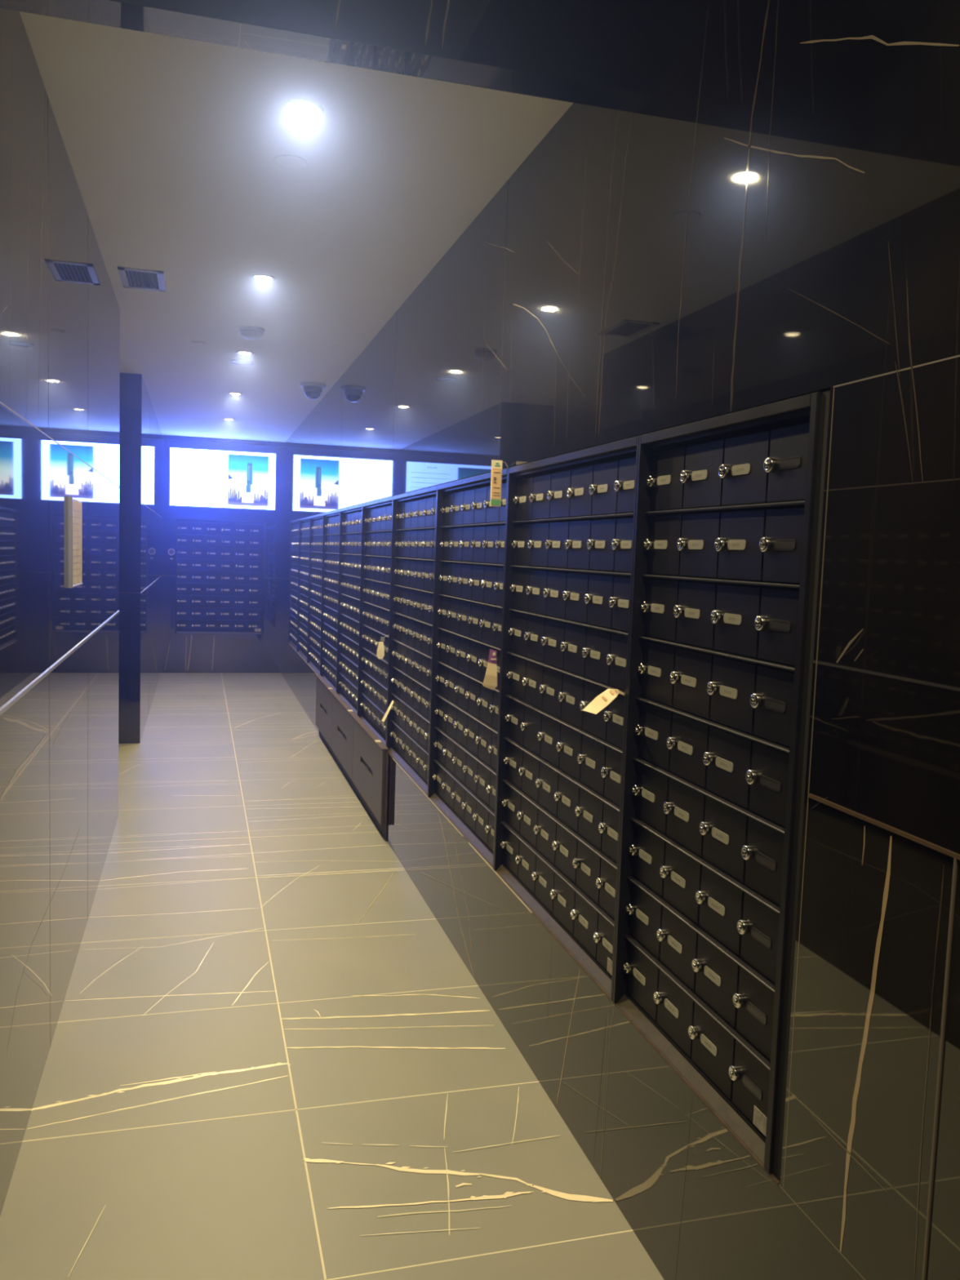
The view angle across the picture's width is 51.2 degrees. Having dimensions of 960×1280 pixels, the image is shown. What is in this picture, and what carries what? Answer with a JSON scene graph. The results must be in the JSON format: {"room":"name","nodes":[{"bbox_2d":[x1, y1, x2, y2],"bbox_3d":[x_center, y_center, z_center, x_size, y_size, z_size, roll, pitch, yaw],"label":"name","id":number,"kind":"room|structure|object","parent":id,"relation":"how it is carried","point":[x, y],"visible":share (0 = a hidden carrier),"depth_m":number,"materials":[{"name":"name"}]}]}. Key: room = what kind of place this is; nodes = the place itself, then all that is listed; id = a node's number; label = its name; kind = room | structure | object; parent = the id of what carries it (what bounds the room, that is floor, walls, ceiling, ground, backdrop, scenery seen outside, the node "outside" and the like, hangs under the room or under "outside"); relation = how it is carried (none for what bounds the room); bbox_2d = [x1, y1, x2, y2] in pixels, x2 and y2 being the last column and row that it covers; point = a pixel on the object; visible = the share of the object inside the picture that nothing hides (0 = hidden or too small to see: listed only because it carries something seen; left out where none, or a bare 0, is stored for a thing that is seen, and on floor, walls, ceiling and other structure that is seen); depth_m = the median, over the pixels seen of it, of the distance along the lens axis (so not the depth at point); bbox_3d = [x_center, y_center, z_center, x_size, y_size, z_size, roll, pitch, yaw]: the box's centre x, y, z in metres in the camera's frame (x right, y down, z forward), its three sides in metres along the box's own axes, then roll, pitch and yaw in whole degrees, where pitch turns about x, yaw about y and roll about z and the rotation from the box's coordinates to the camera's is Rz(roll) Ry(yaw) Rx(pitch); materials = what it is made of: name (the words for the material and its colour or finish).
{"room":"mail room","nodes":[
{"label":"mail room","id":0,"kind":"room"},
{"bbox_2d":[0,0,119,1216],"bbox_3d":[-0.926,-0.355,1.421,0.200,3.400,8.089,1,5,-16],"label":"wall","id":1,"kind":"structure","parent":0,"point":[60,310],"depth_m":2.77,"materials":[{"name":"clear glass"}]},
{"bbox_2d":[0,610,119,715],"bbox_3d":[-0.852,0.219,1.497,0.014,0.010,8.089,1,5,-16],"label":"handrail","id":2,"kind":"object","parent":1,"relation":"attached to","point":[37,681],"depth_m":2.82,"materials":[{"name":"silver metal"}]},
{"bbox_2d":[68,496,83,587],"bbox_3d":[-1.380,-0.334,3.427,0.013,0.298,0.336,1,5,-16],"label":"notice","id":3,"kind":"object","parent":1,"relation":"attached to","point":[75,507],"visible":1,"depth_m":3.39,"materials":[{"name":"beige paper"}]},
{"bbox_2d":[118,372,162,743],"bbox_3d":[-3.281,-0.773,9.346,0.450,2.706,4.265,1,5,-16],"label":"pillar","id":4,"kind":"structure","parent":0,"point":[140,436],"depth_m":7.43,"materials":[{"name":"black metal"}]},
{"bbox_2d":[140,575,161,593],"bbox_3d":[-3.075,-0.541,9.426,0.013,0.007,4.264,1,5,-16],"label":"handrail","id":5,"kind":"structure","parent":4,"relation":"attached to","point":[161,575],"depth_m":8.67,"materials":[{"name":"silver metal"}]},
{"bbox_2d":[160,435,284,672],"bbox_3d":[-3.846,-0.980,11.511,3.611,2.706,0.270,1,5,-16],"label":"wall","id":6,"kind":"structure","parent":0,"point":[180,652],"depth_m":11.68,"materials":[{"name":"black stone"}]},
{"bbox_2d":[167,548,174,559],"bbox_3d":[-3.534,-0.985,11.470,0.080,0.125,0.016,1,5,-16],"label":"card reader","id":7,"kind":"object","parent":6,"relation":"attached to","point":[171,551],"visible":1,"depth_m":11.47,"materials":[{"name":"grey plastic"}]},
{"bbox_2d":[175,518,265,634],"bbox_3d":[-3.042,-0.737,11.748,0.993,1.314,0.214,1,5,-16],"label":"mailbox","id":8,"kind":"object","parent":6,"relation":"attached to","point":[220,588],"visible":1,"depth_m":11.67,"materials":[{"name":"black metal"}]},
{"bbox_2d":[168,446,276,511],"bbox_3d":[-2.953,-1.849,11.532,1.190,0.664,0.046,1,5,-16],"label":"television","id":9,"kind":"object","parent":6,"relation":"attached to","point":[198,477],"visible":1,"depth_m":11.51,"materials":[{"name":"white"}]},
{"bbox_2d":[19,11,573,442],"bbox_3d":[-2.533,-1.966,6.859,3.601,0.150,9.616,1,5,-16],"label":"ceiling","id":10,"kind":"structure","parent":0,"point":[171,144],"depth_m":3.43,"materials":[{"name":"paint"}]},
{"bbox_2d":[117,266,166,293],"bbox_3d":[-1.554,-1.659,4.620,0.195,0.010,0.356,1,5,-16],"label":"ceiling vent","id":11,"kind":"object","parent":10,"relation":"in","point":[131,277],"visible":1,"depth_m":4.61,"materials":[{"name":"grey plastic"}]},
{"bbox_2d":[191,341,205,345],"bbox_3d":[-1.694,-1.784,6.029,0.084,0.013,0.084,1,5,-16],"label":"sprinkler cover","id":12,"kind":"object","parent":10,"relation":"attached to","point":[196,343],"visible":1,"depth_m":6.00,"materials":[{"name":"paint"}]},
{"bbox_2d":[227,392,242,395],"bbox_3d":[-1.959,-1.968,8.017,0.112,0.007,0.112,1,5,-16],"label":"recessed light","id":13,"kind":"object","parent":10,"relation":"in","point":[232,393],"visible":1,"depth_m":8.00,"materials":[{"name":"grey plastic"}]},
{"bbox_2d":[230,359,253,364],"bbox_3d":[-1.570,-1.832,6.612,0.152,0.010,0.152,1,5,-16],"label":"recessed light","id":14,"kind":"object","parent":10,"relation":"attached to","point":[238,362],"visible":1,"depth_m":6.60,"materials":[{"name":"grey plastic"}]},
{"bbox_2d":[235,351,253,355],"bbox_3d":[-1.479,-1.804,6.305,0.112,0.007,0.112,1,5,-16],"label":"recessed light","id":15,"kind":"object","parent":10,"relation":"in","point":[243,353],"visible":1,"depth_m":6.29,"materials":[{"name":"grey plastic"}]},
{"bbox_2d":[239,325,264,339],"bbox_3d":[-1.275,-1.711,5.601,0.142,0.056,0.142,1,5,-16],"label":"smoke detector","id":16,"kind":"object","parent":10,"relation":"attached to","point":[250,332],"visible":1,"depth_m":5.55,"materials":[{"name":"grey plastic"}]},
{"bbox_2d":[250,274,275,281],"bbox_3d":[-0.980,-1.633,4.523,0.112,0.007,0.112,1,5,-16],"label":"recessed light","id":17,"kind":"object","parent":10,"relation":"in","point":[263,277],"visible":1,"depth_m":4.51,"materials":[{"name":"grey plastic"}]},
{"bbox_2d":[273,155,306,168],"bbox_3d":[-0.596,-1.501,3.150,0.104,0.006,0.104,1,5,-16],"label":"sprinkler cover","id":18,"kind":"object","parent":10,"relation":"attached to","point":[290,162],"visible":1,"depth_m":3.14,"materials":[{"name":"paint"}]},
{"bbox_2d":[282,99,324,118],"bbox_3d":[-0.488,-1.464,2.767,0.112,0.007,0.112,1,5,-16],"label":"recessed light","id":19,"kind":"object","parent":10,"relation":"in","point":[303,108],"visible":1,"depth_m":2.76,"materials":[{"name":"grey plastic"}]},
{"bbox_2d":[299,382,326,399],"bbox_3d":[-1.239,-1.841,7.423,0.196,0.110,0.196,1,5,-16],"label":"dome camera","id":20,"kind":"object","parent":10,"relation":"attached to","point":[313,390],"visible":1,"depth_m":7.37,"materials":[{"name":"grey plastic"}]},
{"bbox_2d":[0,672,663,1279],"bbox_3d":[-1.930,1.093,4.699,3.650,0.122,14.646,1,5,-16],"label":"floor","id":21,"kind":"structure","parent":0,"point":[269,1057],"depth_m":2.88,"materials":[{"name":"tile"}]},
{"bbox_2d":[315,675,336,759],"bbox_3d":[-1.171,0.564,7.574,0.042,0.492,1.008,1,5,-16],"label":"locker","id":22,"kind":"object","parent":21,"relation":"on","point":[324,691],"visible":0.88,"depth_m":7.52,"materials":[{"name":"black"}]},
{"bbox_2d":[331,693,358,794],"bbox_3d":[-0.899,0.657,6.606,0.042,0.492,1.008,1,5,-16],"label":"locker","id":23,"kind":"object","parent":21,"relation":"on","point":[342,731],"visible":0.87,"depth_m":6.55,"materials":[{"name":"black"}]},
{"bbox_2d":[352,716,388,841],"bbox_3d":[-0.628,0.750,5.638,0.042,0.492,1.008,1,5,-16],"label":"drawer","id":24,"kind":"object","parent":21,"relation":"on","point":[370,753],"visible":1,"depth_m":5.48,"materials":[{"name":"black"}]},
{"bbox_2d":[280,0,959,1279],"bbox_3d":[-0.249,-0.633,4.900,0.260,3.400,14.446,1,5,-16],"label":"wall","id":25,"kind":"structure","parent":0,"point":[742,205],"depth_m":1.72,"materials":[{"name":"black stone"}]},
{"bbox_2d":[288,519,299,651],"bbox_3d":[-1.831,-0.581,10.424,0.214,1.314,0.993,1,5,-16],"label":"mailbox","id":26,"kind":"object","parent":25,"relation":"attached to","point":[294,538],"visible":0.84,"depth_m":10.65,"materials":[{"name":"black metal"}]},
{"bbox_2d":[297,516,310,662],"bbox_3d":[-1.565,-0.489,9.472,0.214,1.314,0.993,1,5,-16],"label":"mailbox","id":27,"kind":"object","parent":25,"relation":"attached to","point":[304,523],"visible":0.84,"depth_m":9.66,"materials":[{"name":"black metal"}]},
{"bbox_2d":[15,0,593,102],"bbox_3d":[-0.378,-1.781,2.403,1.361,0.694,0.120,1,5,-16],"label":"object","id":28,"kind":"structure","parent":25,"relation":"attached to","point":[539,48],"depth_m":2.44,"materials":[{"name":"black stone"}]},
{"bbox_2d":[306,513,323,675],"bbox_3d":[-1.298,-0.398,8.520,0.214,1.314,0.993,1,5,-16],"label":"mailbox","id":29,"kind":"object","parent":25,"relation":"attached to","point":[316,529],"visible":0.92,"depth_m":8.67,"materials":[{"name":"black metal"}]},
{"bbox_2d":[320,509,340,692],"bbox_3d":[-1.031,-0.306,7.568,0.214,1.314,0.993,1,5,-16],"label":"mailbox","id":30,"kind":"object","parent":25,"relation":"attached to","point":[331,535],"visible":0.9,"depth_m":7.70,"materials":[{"name":"black metal"}]},
{"bbox_2d":[336,503,362,715],"bbox_3d":[-0.764,-0.215,6.616,0.214,1.314,0.993,1,5,-16],"label":"mailbox","id":31,"kind":"object","parent":25,"relation":"attached to","point":[350,517],"visible":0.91,"depth_m":6.71,"materials":[{"name":"black metal"}]},
{"bbox_2d":[357,496,392,746],"bbox_3d":[-0.497,-0.123,5.664,0.214,1.314,0.993,1,5,-16],"label":"mailbox","id":32,"kind":"object","parent":25,"relation":"attached to","point":[377,515],"visible":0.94,"depth_m":5.74,"materials":[{"name":"black metal"}]},
{"bbox_2d":[376,635,387,658],"bbox_3d":[-0.501,0.035,5.161,0.063,0.126,0.004,0,5,-20],"label":"tag","id":33,"kind":"object","parent":32,"relation":"hanging from","point":[380,650],"visible":1,"depth_m":5.16,"materials":[{"name":"white paper"}]},
{"bbox_2d":[386,484,437,795],"bbox_3d":[-0.230,-0.032,4.712,0.214,1.314,0.993,1,5,-16],"label":"mailbox","id":34,"kind":"object","parent":25,"relation":"attached to","point":[414,513],"visible":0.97,"depth_m":4.73,"materials":[{"name":"black metal"}]},
{"bbox_2d":[382,700,393,721],"bbox_3d":[-0.474,0.367,5.167,0.062,0.110,0.017,0,5,-26],"label":"paper slip","id":35,"kind":"object","parent":34,"relation":"attached to","point":[392,702],"visible":1,"depth_m":5.16,"materials":[{"name":"beige paper"}]},
{"bbox_2d":[427,467,508,868],"bbox_3d":[0.037,0.060,3.760,0.214,1.314,0.993,1,5,-16],"label":"mailbox","id":36,"kind":"object","parent":25,"relation":"attached to","point":[471,533],"visible":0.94,"depth_m":3.75,"materials":[{"name":"black metal"}]},
{"bbox_2d":[482,648,497,689],"bbox_3d":[0.034,0.096,3.245,0.050,0.134,0.005,1,5,-16],"label":"tag","id":37,"kind":"object","parent":36,"relation":"hanging from","point":[490,682],"visible":1,"depth_m":3.25,"materials":[{"name":"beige paper"}]},
{"bbox_2d":[489,459,507,506],"bbox_3d":[0.064,-0.499,3.196,0.060,0.146,0.003,1,5,-16],"label":"tag","id":38,"kind":"object","parent":36,"relation":"hanging from","point":[496,465],"visible":1,"depth_m":3.19,"materials":[{"name":"white paper"}]},
{"bbox_2d":[288,642,780,1186],"bbox_3d":[-0.783,0.474,6.314,0.025,0.006,9.642,1,5,-16],"label":"trim","id":39,"kind":"structure","parent":25,"relation":"attached to","point":[688,1084],"depth_m":2.32,"materials":[{"name":"metal"}]},
{"bbox_2d":[493,435,639,1000],"bbox_3d":[0.304,0.151,2.808,0.214,1.314,0.993,1,5,-16],"label":"mailbox","id":40,"kind":"object","parent":25,"relation":"attached to","point":[571,517],"visible":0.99,"depth_m":2.73,"materials":[{"name":"black metal"}]},
{"bbox_2d":[582,688,625,714],"bbox_3d":[0.302,0.132,2.263,0.046,0.044,0.230,5,6,32],"label":"paper slip","id":41,"kind":"object","parent":40,"relation":"attached to","point":[604,699],"visible":0.97,"depth_m":2.20,"materials":[{"name":"beige paper"}]},
{"bbox_2d":[613,391,821,1173],"bbox_3d":[0.528,0.228,2.008,0.214,1.314,0.676,1,5,-16],"label":"mailbox","id":42,"kind":"object","parent":25,"relation":"attached to","point":[725,504],"visible":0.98,"depth_m":1.94,"materials":[{"name":"black metal"}]},
{"bbox_2d":[808,793,959,1279],"bbox_3d":[1.024,0.985,-0.149,0.013,1.133,3.782,1,5,-16],"label":"trim","id":43,"kind":"structure","parent":25,"relation":"attached to","point":[956,856],"depth_m":1.33,"materials":[{"name":"brown metal"}]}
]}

